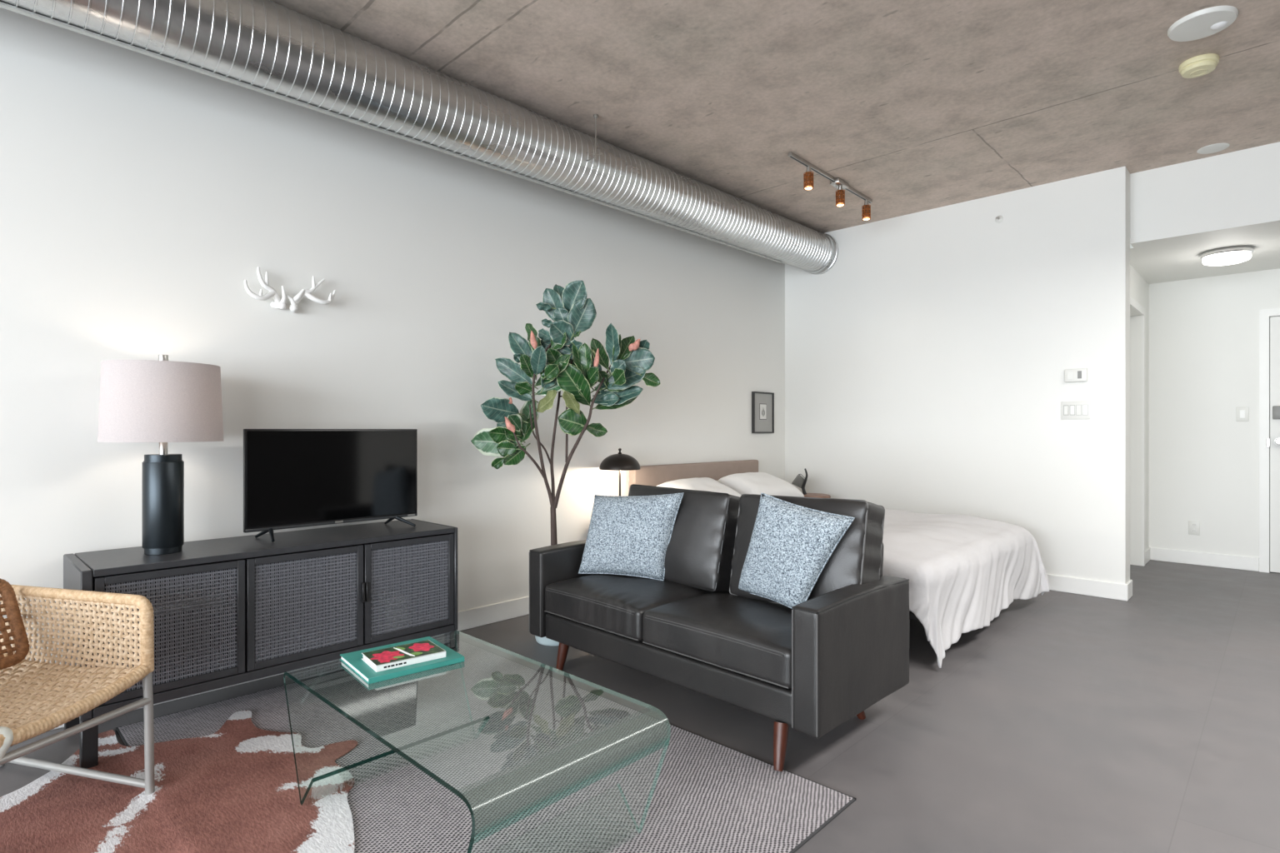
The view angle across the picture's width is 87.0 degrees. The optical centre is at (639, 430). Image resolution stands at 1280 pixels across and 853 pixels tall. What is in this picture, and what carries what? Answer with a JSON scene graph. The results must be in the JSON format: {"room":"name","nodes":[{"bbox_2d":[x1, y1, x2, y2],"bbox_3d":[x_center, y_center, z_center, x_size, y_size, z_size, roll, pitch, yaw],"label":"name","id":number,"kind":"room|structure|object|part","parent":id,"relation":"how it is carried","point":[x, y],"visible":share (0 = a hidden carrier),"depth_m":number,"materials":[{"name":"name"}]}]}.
{"room":"studio apartment","nodes":[
{"label":"studio apartment","id":0,"kind":"room"},
{"bbox_2d":[0,7,784,671],"bbox_3d":[-2.495,-0.310,2.410,0.150,2.900,11.340,0,0,44],"label":"wall","id":1,"kind":"structure","parent":0,"point":[140,194],"depth_m":3.21,"materials":[{"name":"white paint"}]},
{"bbox_2d":[50,595,529,730],"bbox_3d":[-2.454,1.084,2.334,0.014,0.112,10.986,0,0,44],"label":"baseboard","id":2,"kind":"structure","parent":1,"relation":"attached to","point":[492,613],"depth_m":3.94,"materials":[{"name":"white paint"}]},
{"bbox_2d":[244,266,335,313],"bbox_3d":[-1.632,-0.643,3.158,0.075,0.186,0.404,0,0,44],"label":"antler mount","id":3,"kind":"object","parent":1,"relation":"attached to","point":[277,303],"visible":1,"depth_m":3.12,"materials":[{"name":"white plastic"}]},
{"bbox_2d":[751,391,774,433],"bbox_3d":[1.099,-0.153,6.025,0.026,0.366,0.318,0,0,44],"label":"framed drawing","id":4,"kind":"object","parent":1,"relation":"attached to","point":[762,403],"visible":1,"depth_m":6.02,"materials":[{"name":"paper"}]},
{"bbox_2d":[0,560,1279,852],"bbox_3d":[0.360,1.190,0.944,6.300,0.100,13.180,0,0,44],"label":"floor","id":5,"kind":"structure","parent":0,"point":[1148,722],"depth_m":2.57,"materials":[{"name":"grey concrete"}]},
{"bbox_2d":[0,710,357,852],"bbox_3d":[-1.450,1.133,1.925,1.560,0.012,1.310,0,0,27],"label":"cowhide rug","id":6,"kind":"object","parent":5,"relation":"on","point":[233,789],"visible":0.94,"depth_m":2.05,"materials":[{"name":"brown fur"}]},
{"bbox_2d":[0,578,154,795],"bbox_3d":[-1.939,0.805,1.856,0.685,0.661,0.735,0,0,16],"label":"woven armchair","id":7,"kind":"object","parent":6,"relation":"on","point":[34,701],"visible":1,"depth_m":2.12,"materials":[{"name":"beige wicker"}]},
{"bbox_3d":[-1.701,0.954,1.758,0.171,0.363,0.098,0,0,44],"label":"support leg","id":8,"kind":"part","parent":7,"relation":"part of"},
{"bbox_3d":[-2.124,0.613,1.904,0.135,0.248,0.604,0,0,16],"label":"backrest","id":9,"kind":"part","parent":7,"relation":"part of","materials":[{"name":"brown leather"}]},
{"bbox_3d":[-1.920,0.779,1.850,0.601,0.082,0.684,0,0,16],"label":"seat","id":10,"kind":"part","parent":7,"relation":"part of","materials":[{"name":"beige wicker"}]},
{"bbox_3d":[-1.847,0.662,2.194,0.630,0.237,0.026,0,0,16],"label":"arm panel","id":11,"kind":"part","parent":7,"relation":"part of","materials":[{"name":"beige wicker"}]},
{"bbox_3d":[-1.533,0.937,2.105,0.037,0.396,0.025,0,0,16],"label":"leg","id":12,"kind":"part","parent":7,"relation":"part of","materials":[{"name":"grey metal"}]},
{"bbox_2d":[63,519,457,769],"bbox_3d":[-1.526,0.805,2.905,0.462,0.669,1.415,0,0,44],"label":"media console","id":13,"kind":"object","parent":5,"relation":"on","point":[302,598],"visible":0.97,"depth_m":2.72,"materials":[{"name":"grey paint"}]},
{"bbox_3d":[-2.146,1.054,2.553,0.045,0.172,0.045,0,0,44],"label":"leg","id":14,"kind":"part","parent":13,"relation":"part of","materials":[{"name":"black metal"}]},
{"bbox_3d":[-2.010,0.721,2.410,0.450,0.499,0.032,0,0,44],"label":"panel","id":15,"kind":"part","parent":13,"relation":"part of","materials":[{"name":"grey paint"}]},
{"bbox_3d":[-1.861,1.052,2.279,0.045,0.167,0.045,0,0,44],"label":"leg","id":16,"kind":"part","parent":13,"relation":"part of","materials":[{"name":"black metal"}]},
{"bbox_2d":[97,355,223,554],"bbox_3d":[-1.835,0.091,2.599,0.396,0.759,0.396,0,0,44],"label":"table lamp","id":17,"kind":"object","parent":13,"relation":"on","point":[162,401],"visible":1,"depth_m":2.49,"materials":[{"name":"white fabric"}]},
{"bbox_3d":[-1.835,-0.103,2.599,0.396,0.296,0.396,0,0,44],"label":"lamp shade","id":18,"kind":"part","parent":17,"relation":"part of","materials":[{"name":"white fabric"}]},
{"bbox_3d":[-1.835,-0.097,2.599,0.033,0.383,0.033,0,0,44],"label":"stem","id":19,"kind":"part","parent":17,"relation":"part of","materials":[{"name":"silver metal"}]},
{"bbox_2d":[92,595,235,634],"bbox_3d":[-1.851,0.690,2.596,0.398,0.016,0.453,0,0,44],"label":"shelf","id":20,"kind":"object","parent":13,"relation":"attached to","point":[222,595],"depth_m":2.54,"materials":[{"name":"grey"}]},
{"bbox_3d":[-1.686,0.718,2.444,0.022,0.433,0.454,0,0,44],"label":"door","id":21,"kind":"part","parent":13,"relation":"part of","materials":[{"name":"grey paint"}]},
{"bbox_3d":[-1.686,0.718,2.444,0.004,0.395,0.420,0,0,44],"label":"cane panel","id":22,"kind":"part","parent":13,"relation":"part of","materials":[{"name":"grey wicker"}]},
{"bbox_3d":[-1.683,0.717,3.066,0.012,0.443,1.364,0,0,44],"label":"panel","id":23,"kind":"part","parent":13,"relation":"part of","materials":[{"name":"black wood"}]},
{"bbox_3d":[-1.526,0.483,2.914,0.450,0.024,1.364,0,0,44],"label":"panel","id":24,"kind":"part","parent":13,"relation":"part of","materials":[{"name":"grey paint"}]},
{"bbox_3d":[-1.526,0.955,2.915,0.448,0.034,1.364,0,0,44],"label":"rail","id":25,"kind":"part","parent":13,"relation":"part of","materials":[{"name":"grey paint"}]},
{"bbox_3d":[-1.366,0.718,2.777,0.022,0.433,0.453,0,0,44],"label":"door","id":26,"kind":"part","parent":13,"relation":"part of","materials":[{"name":"grey paint"}]},
{"bbox_3d":[-1.366,0.718,2.777,0.004,0.395,0.419,0,0,44],"label":"cane panel","id":27,"kind":"part","parent":13,"relation":"part of","materials":[{"name":"grey wicker"}]},
{"bbox_2d":[243,429,417,542],"bbox_3d":[-1.388,0.233,3.104,0.191,0.475,0.776,0,0,44],"label":"television","id":28,"kind":"object","parent":13,"relation":"on","point":[293,478],"visible":1,"depth_m":3.06,"materials":[{"name":"black plastic"}]},
{"bbox_3d":[-1.382,0.423,3.098,0.004,0.010,0.768,0,0,44],"label":"trim","id":29,"kind":"part","parent":28,"relation":"part of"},
{"bbox_3d":[-1.198,0.705,2.924,0.015,0.086,0.011,0,0,44],"label":"handle","id":30,"kind":"part","parent":13,"relation":"part of","materials":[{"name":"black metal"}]},
{"bbox_3d":[-1.187,0.705,2.936,0.015,0.086,0.011,0,0,44],"label":"handle","id":31,"kind":"part","parent":13,"relation":"part of","materials":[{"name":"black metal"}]},
{"bbox_3d":[-1.054,0.718,3.102,0.022,0.433,0.433,0,0,44],"label":"door","id":32,"kind":"part","parent":13,"relation":"part of","materials":[{"name":"grey paint"}]},
{"bbox_3d":[-1.054,0.718,3.102,0.004,0.395,0.399,0,0,44],"label":"cane panel","id":33,"kind":"part","parent":13,"relation":"part of","materials":[{"name":"grey wicker"}]},
{"bbox_3d":[-1.046,0.721,3.413,0.450,0.499,0.017,0,0,44],"label":"panel","id":34,"kind":"part","parent":13,"relation":"part of","materials":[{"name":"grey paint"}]},
{"bbox_3d":[-0.915,1.050,3.265,0.045,0.165,0.045,0,0,44],"label":"leg","id":35,"kind":"part","parent":13,"relation":"part of","materials":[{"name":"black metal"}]},
{"bbox_2d":[115,640,855,852],"bbox_3d":[-0.665,1.137,2.323,2.260,0.007,1.490,0,0,44],"label":"rug","id":36,"kind":"object","parent":5,"relation":"on","point":[548,745],"visible":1,"depth_m":2.25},
{"bbox_2d":[283,630,614,852],"bbox_3d":[-0.520,0.940,1.962,1.092,0.370,0.600,0,0,44],"label":"glass coffee table","id":37,"kind":"object","parent":36,"relation":"on","point":[394,750],"visible":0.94,"depth_m":1.98,"materials":[{"name":"clear glass"}]},
{"bbox_2d":[340,636,464,684],"bbox_3d":[-0.779,0.747,2.207,0.306,0.017,0.282,0,0,-40],"label":"book","id":38,"kind":"object","parent":37,"relation":"on","point":[353,661],"visible":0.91,"depth_m":2.14,"materials":[{"name":"teal paper"}]},
{"bbox_2d":[361,640,445,672],"bbox_3d":[-0.763,0.727,2.182,0.220,0.022,0.152,0,0,-39],"label":"book","id":39,"kind":"object","parent":38,"relation":"on","point":[381,660],"visible":1,"depth_m":2.16,"materials":[{"name":"red paper"}]},
{"bbox_2d":[384,661,406,668],"bbox_3d":[-0.758,0.728,2.089,0.069,0.005,0.001,0,0,-38],"label":"print","id":40,"kind":"object","parent":39,"relation":"on","point":[406,662],"depth_m":2.09},
{"bbox_2d":[470,280,660,645],"bbox_3d":[-0.413,0.159,3.654,1.049,1.962,0.316,0,0,0],"label":"rubber plant","id":41,"kind":"object","parent":5,"relation":"on","point":[574,368],"visible":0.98,"depth_m":3.64,"materials":[{"name":"green plant"}]},
{"bbox_3d":[-0.458,1.007,3.657,0.276,0.266,0.276,0,0,0],"label":"pot","id":42,"kind":"part","parent":41,"relation":"part of","materials":[{"name":"white ceramic"}]},
{"bbox_2d":[529,484,909,771],"bbox_3d":[0.252,0.708,2.968,0.752,0.877,1.597,0,0,-45],"label":"loveseat","id":43,"kind":"object","parent":5,"relation":"on","point":[811,667],"visible":0.92,"depth_m":2.60,"materials":[{"name":"black leather"}]},
{"bbox_3d":[-0.264,0.788,3.504,0.693,0.426,0.107,0,0,-45],"label":"armrest","id":44,"kind":"part","parent":43,"relation":"part of","materials":[{"name":"black leather"}]},
{"bbox_3d":[-0.361,1.067,3.187,0.065,0.152,0.054,0,0,-45],"label":"leg","id":45,"kind":"part","parent":43,"relation":"part of","materials":[{"name":"brown wood"}]},
{"bbox_2d":[545,574,711,640],"bbox_3d":[-0.054,0.792,3.171,0.512,0.171,0.663,0,0,-45],"label":"seat cushion","id":46,"kind":"object","parent":43,"relation":"on","point":[610,606],"depth_m":3.02,"materials":[{"name":"black leather"}]},
{"bbox_2d":[578,492,684,580],"bbox_3d":[-0.033,0.504,3.295,0.552,0.421,0.192,0,0,28],"label":"throw pillow","id":47,"kind":"object","parent":43,"relation":"on","point":[627,536],"visible":0.99,"depth_m":3.22,"materials":[{"name":"blue fabric"}]},
{"bbox_3d":[0.263,0.940,2.978,0.662,0.123,1.384,0,0,-45],"label":"seat","id":48,"kind":"part","parent":43,"relation":"part of","materials":[{"name":"black leather"}]},
{"bbox_2d":[630,485,739,593],"bbox_3d":[0.186,0.516,3.289,0.268,0.464,0.670,0,0,-45],"label":"cushion","id":49,"kind":"object","parent":43,"relation":"on","point":[699,553],"depth_m":3.07,"materials":[{"name":"black leather"}]},
{"bbox_2d":[642,592,792,689],"bbox_3d":[0.432,0.791,2.679,0.510,0.172,0.717,0,0,-45],"label":"seat cushion","id":50,"kind":"object","parent":43,"relation":"on","point":[744,637],"depth_m":2.53,"materials":[{"name":"black leather"}]},
{"bbox_3d":[0.475,1.062,2.273,0.052,0.152,0.093,0,0,15],"label":"leg","id":51,"kind":"part","parent":43,"relation":"part of","materials":[{"name":"brown wood"}]},
{"bbox_2d":[738,492,854,609],"bbox_3d":[0.587,0.479,2.696,0.173,0.435,0.550,0,0,-40],"label":"throw pillow","id":52,"kind":"object","parent":43,"relation":"on","point":[791,545],"visible":0.94,"depth_m":2.62,"materials":[{"name":"blue fabric"}]},
{"bbox_2d":[729,494,884,603],"bbox_3d":[0.674,0.509,2.796,0.267,0.475,0.634,0,0,-45],"label":"cushion","id":53,"kind":"object","parent":43,"relation":"on","point":[856,561],"depth_m":2.60,"materials":[{"name":"black leather"}]},
{"bbox_3d":[0.782,0.788,2.445,0.692,0.426,0.108,0,0,-45],"label":"armrest","id":54,"kind":"part","parent":43,"relation":"part of","materials":[{"name":"black leather"}]},
{"bbox_3d":[0.842,1.066,2.673,0.102,0.161,0.052,0,0,19],"label":"leg","id":55,"kind":"part","parent":43,"relation":"part of","materials":[{"name":"brown wood"}]},
{"bbox_3d":[0.462,0.662,3.175,0.153,0.455,1.382,0,0,-45],"label":"frame","id":56,"kind":"part","parent":43,"relation":"part of","materials":[{"name":"black leather"}]},
{"bbox_2d":[629,460,919,649],"bbox_3d":[1.190,0.700,4.639,2.044,0.880,1.550,0,0,44],"label":"bed","id":57,"kind":"object","parent":5,"relation":"on","point":[655,475],"visible":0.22,"depth_m":5.14,"materials":[{"name":"beige fabric"}]},
{"bbox_3d":[0.475,0.560,5.325,0.064,0.600,1.550,0,0,44],"label":"headboard","id":58,"kind":"part","parent":57,"relation":"part of","materials":[{"name":"beige fabric"}]},
{"bbox_2d":[655,477,741,496],"bbox_3d":[0.437,0.483,4.842,0.390,0.266,0.690,0,0,44],"label":"bed pillow","id":59,"kind":"object","parent":57,"relation":"on","point":[707,484],"visible":0.4,"depth_m":4.79,"materials":[{"name":"white fabric"}]},
{"bbox_2d":[716,472,804,496],"bbox_3d":[0.967,0.477,5.394,0.390,0.269,0.740,0,0,44],"label":"bed pillow","id":60,"kind":"object","parent":57,"relation":"on","point":[757,483],"visible":0.62,"depth_m":5.25,"materials":[{"name":"white fabric"}]},
{"bbox_3d":[1.387,1.054,3.528,0.044,0.172,0.044,0,0,44],"label":"leg","id":61,"kind":"part","parent":57,"relation":"part of","materials":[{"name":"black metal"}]},
{"bbox_3d":[1.212,0.949,4.624,1.970,0.042,1.500,0,0,44],"label":"frame","id":62,"kind":"part","parent":57,"relation":"part of","materials":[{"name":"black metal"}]},
{"bbox_2d":[882,509,1049,668],"bbox_3d":[1.486,0.844,4.338,1.642,0.555,1.869,0,0,44],"label":"duvet","id":63,"kind":"object","parent":57,"relation":"on","point":[962,571],"visible":0.53,"depth_m":3.67,"materials":[{"name":"white fabric"}]},
{"bbox_2d":[804,493,830,498],"bbox_3d":[1.458,0.848,5.782,0.340,0.586,0.340,0,0,44],"label":"nightstand","id":64,"kind":"object","parent":5,"relation":"on","point":[807,495],"visible":0.3,"depth_m":5.72,"materials":[{"name":"brown wood"}]},
{"bbox_2d":[791,468,807,494],"bbox_3d":[1.386,0.446,5.838,0.155,0.230,0.053,0,0,44],"label":"ornament","id":65,"kind":"object","parent":64,"relation":"on","point":[805,480],"visible":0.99,"depth_m":5.81,"materials":[{"name":"black metal"}]},
{"bbox_2d":[791,474,807,488],"bbox_3d":[1.382,0.445,5.851,0.132,0.125,0.040,0,0,44],"label":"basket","id":66,"kind":"object","parent":65,"relation":"on","point":[805,480],"depth_m":5.82,"materials":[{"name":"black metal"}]},
{"bbox_3d":[-0.153,0.862,4.466,0.340,0.556,0.340,0,0,44],"label":"nightstand","id":67,"kind":"object","parent":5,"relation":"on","visible":0},
{"bbox_2d":[599,448,640,496],"bbox_3d":[-0.133,0.352,4.479,0.274,0.464,0.274,0,0,44],"label":"mushroom lamp","id":68,"kind":"object","parent":67,"relation":"on","point":[619,462],"visible":0.92,"depth_m":4.39,"materials":[{"name":"brown metal"}]},
{"bbox_3d":[-0.133,0.210,4.479,0.274,0.104,0.274,0,0,44],"label":"lamp shade","id":69,"kind":"part","parent":68,"relation":"part of","materials":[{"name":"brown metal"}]},
{"bbox_2d":[270,0,1279,233],"bbox_3d":[-0.225,-1.831,0.334,6.300,0.158,11.490,0,0,44],"label":"ceiling","id":70,"kind":"structure","parent":0,"point":[917,106],"depth_m":3.42,"materials":[{"name":"concrete"}]},
{"bbox_2d":[0,0,838,274],"bbox_3d":[-2.158,-1.577,2.072,0.442,0.365,10.980,0,0,44],"label":"ventilation duct","id":71,"kind":"object","parent":70,"relation":"hanging from","point":[268,47],"visible":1,"depth_m":3.10,"materials":[{"name":"metal"}]},
{"bbox_3d":[-0.279,-1.637,3.803,0.117,0.245,0.028,0,0,44],"label":"hanger rod","id":72,"kind":"part","parent":71,"relation":"part of","materials":[{"name":"silver metal"}]},
{"bbox_2d":[788,151,872,220],"bbox_3d":[1.357,-1.675,4.721,0.070,0.170,1.210,0,0,43],"label":"track light","id":73,"kind":"object","parent":70,"relation":"attached to","point":[838,183],"visible":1,"depth_m":4.74,"materials":[{"name":"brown metal"}]},
{"bbox_3d":[1.113,-1.645,4.456,0.060,0.106,0.060,0,0,43],"label":"lamp shade","id":74,"kind":"part","parent":73,"relation":"part of","materials":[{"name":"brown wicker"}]},
{"bbox_3d":[1.421,-1.645,4.791,0.060,0.106,0.060,0,0,43],"label":"lamp shade","id":75,"kind":"part","parent":73,"relation":"part of","materials":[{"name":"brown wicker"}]},
{"bbox_3d":[1.713,-1.645,5.107,0.060,0.106,0.060,0,0,43],"label":"lamp shade","id":76,"kind":"part","parent":73,"relation":"part of","materials":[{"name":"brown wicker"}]},
{"bbox_2d":[1178,53,1219,78],"bbox_3d":[2.673,-1.734,3.229,0.152,0.053,0.152,0,0,44],"label":"smoke detector","id":77,"kind":"object","parent":70,"relation":"attached to","point":[1201,65],"visible":1,"depth_m":3.19,"materials":[{"name":"beige plastic"}]},
{"bbox_2d":[1167,5,1238,41],"bbox_3d":[2.428,-1.743,2.916,0.236,0.034,0.236,0,0,44],"label":"ceiling sensor","id":78,"kind":"object","parent":70,"relation":"attached to","point":[1205,22],"visible":1,"depth_m":2.89,"materials":[{"name":"white plastic"}]},
{"bbox_2d":[785,165,1129,584],"bbox_3d":[2.362,-0.310,5.475,2.610,2.900,0.190,0,0,44],"label":"wall","id":79,"kind":"structure","parent":0,"point":[924,369],"depth_m":5.11,"materials":[{"name":"white paint"}]},
{"bbox_2d":[995,215,1003,223],"bbox_3d":[2.668,-1.573,5.024,0.056,0.056,0.038,0,0,44],"label":"sprinkler","id":80,"kind":"object","parent":79,"relation":"attached to","point":[999,218],"visible":1,"depth_m":5.03,"materials":[{"name":"white plastic"}]},
{"bbox_2d":[1061,400,1089,419],"bbox_3d":[3.030,-0.137,4.695,0.172,0.125,0.011,0,0,44],"label":"light switch","id":81,"kind":"object","parent":79,"relation":"attached to","point":[1080,409],"visible":1,"depth_m":4.69,"materials":[{"name":"white plastic"}]},
{"bbox_3d":[2.987,-0.137,4.733,0.033,0.073,0.001,0,0,44],"label":"rocker frame","id":82,"kind":"part","parent":81,"relation":"part of","materials":[{"name":"white plastic"}]},
{"bbox_3d":[3.042,-0.137,4.680,0.033,0.073,0.001,0,0,44],"label":"rocker frame","id":83,"kind":"part","parent":81,"relation":"part of","materials":[{"name":"white plastic"}]},
{"bbox_2d":[1064,368,1087,382],"bbox_3d":[3.028,-0.379,4.688,0.136,0.092,0.026,0,0,44],"label":"thermostat","id":84,"kind":"object","parent":79,"relation":"attached to","point":[1076,375],"visible":1,"depth_m":4.68,"materials":[{"name":"white plastic"}]},
{"bbox_3d":[2.999,-0.379,4.700,0.042,0.056,0.002,0,0,44],"label":"button panel","id":85,"kind":"part","parent":84,"relation":"part of","materials":[{"name":"white plastic"}]},
{"bbox_2d":[1047,574,1127,601],"bbox_3d":[2.297,1.084,5.397,2.624,0.112,0.014,0,0,44],"label":"baseboard","id":86,"kind":"structure","parent":79,"relation":"attached to","point":[1108,590],"depth_m":4.63,"materials":[{"name":"white paint"}]},
{"bbox_2d":[1126,580,1132,600],"bbox_3d":[3.308,1.084,4.566,0.014,0.112,0.190,0,0,44],"label":"baseboard","id":87,"kind":"structure","parent":79,"relation":"attached to","point":[1129,583],"depth_m":4.56,"materials":[{"name":"white paint"}]},
{"bbox_2d":[1130,265,1149,565],"bbox_3d":[3.828,-0.070,5.370,0.150,2.420,1.690,0,0,44],"label":"wall","id":88,"kind":"structure","parent":0,"point":[1139,287],"depth_m":5.69,"materials":[{"name":"white paint"}]},
{"bbox_2d":[1130,296,1144,566],"bbox_3d":[3.881,0.060,5.306,0.015,2.160,1.070,0,0,44],"label":"trim","id":89,"kind":"structure","parent":88,"relation":"attached to","point":[1135,305],"depth_m":5.65,"materials":[{"name":"white paint"}]},
{"bbox_2d":[1145,547,1150,564],"bbox_3d":[4.357,1.084,5.802,0.014,0.112,0.306,0,0,44],"label":"baseboard","id":90,"kind":"structure","parent":88,"relation":"attached to","point":[1147,552],"depth_m":5.80,"materials":[{"name":"white paint"}]},
{"bbox_2d":[1130,141,1279,248],"bbox_3d":[4.644,-1.520,3.519,3.390,0.480,0.150,0,0,44],"label":"wall header","id":91,"kind":"structure","parent":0,"point":[1237,191],"depth_m":4.36,"materials":[{"name":"white paint"}]},
{"bbox_2d":[1130,225,1279,284],"bbox_3d":[5.191,-1.330,4.270,3.640,0.100,1.690,0,0,44],"label":"ceiling","id":92,"kind":"structure","parent":0,"point":[1180,260],"depth_m":4.97,"materials":[{"name":"white paint"}]},
{"bbox_2d":[1200,245,1254,265],"bbox_3d":[4.196,-1.236,4.830,0.290,0.088,0.290,0,0,44],"label":"flush ceiling light","id":93,"kind":"object","parent":92,"relation":"attached to","point":[1236,254],"visible":1,"depth_m":4.75,"materials":[{"name":"silver metal"}]},
{"bbox_2d":[1202,250,1251,265],"bbox_3d":[4.196,-1.219,4.830,0.268,0.054,0.268,0,0,44],"label":"diffuser","id":94,"kind":"object","parent":93,"relation":"attached to","point":[1212,257],"depth_m":4.76,"materials":[{"name":"white"}]},
{"bbox_2d":[1149,268,1279,558],"bbox_3d":[5.273,-0.070,5.258,2.390,2.420,0.150,0,0,44],"label":"wall","id":95,"kind":"structure","parent":0,"point":[1204,332],"depth_m":5.66,"materials":[{"name":"white paint"}]},
{"bbox_2d":[1188,520,1199,535],"bbox_3d":[4.687,0.830,5.710,0.075,0.118,0.010,0,0,44],"label":"wall outlet","id":96,"kind":"object","parent":95,"relation":"attached to","point":[1193,526],"visible":1,"depth_m":5.71,"materials":[{"name":"white plastic"}]},
{"bbox_2d":[1150,547,1259,571],"bbox_3d":[4.721,1.084,5.675,0.715,0.112,0.014,0,0,44],"label":"baseboard","id":97,"kind":"structure","parent":95,"relation":"attached to","point":[1232,562],"depth_m":5.65,"materials":[{"name":"white paint"}]},
{"bbox_2d":[1236,406,1249,421],"bbox_3d":[4.907,-0.129,5.498,0.075,0.120,0.011,0,0,44],"label":"light switch","id":98,"kind":"object","parent":95,"relation":"attached to","point":[1242,412],"visible":1,"depth_m":5.49,"materials":[{"name":"white plastic"}]},
{"bbox_2d":[1259,308,1279,573],"bbox_3d":[5.352,0.087,5.067,1.037,2.105,0.016,0,0,44],"label":"trim","id":99,"kind":"structure","parent":95,"relation":"attached to","point":[1264,314],"depth_m":5.40,"materials":[{"name":"white paint"}]},
{"bbox_2d":[1269,317,1269,571],"bbox_3d":[5.412,0.117,5.132,0.915,2.045,0.040,0,0,44],"label":"trim","id":100,"kind":"structure","parent":95,"relation":"attached to","point":[1269,317],"depth_m":5.43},
{"bbox_2d":[1266,316,1279,573],"bbox_3d":[5.340,0.116,5.076,0.922,2.035,0.121,0,0,44],"label":"door","id":101,"kind":"structure","parent":95,"relation":"in","point":[1273,442],"depth_m":5.37,"materials":[{"name":"white paint"}]},
{"bbox_3d":[5.016,0.102,5.389,0.020,0.075,0.021,0,0,44],"label":"strike plate","id":102,"kind":"part","parent":101,"relation":"part of","materials":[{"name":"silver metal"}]},
{"bbox_3d":[5.058,-0.138,5.348,0.065,0.105,0.030,0,0,44],"label":"lock plate","id":103,"kind":"part","parent":101,"relation":"part of","materials":[{"name":"grey plastic"}]},
{"bbox_3d":[5.047,0.095,5.325,0.064,0.064,0.075,0,0,44],"label":"knob","id":104,"kind":"part","parent":101,"relation":"part of","materials":[{"name":"silver metal"}]}
]}

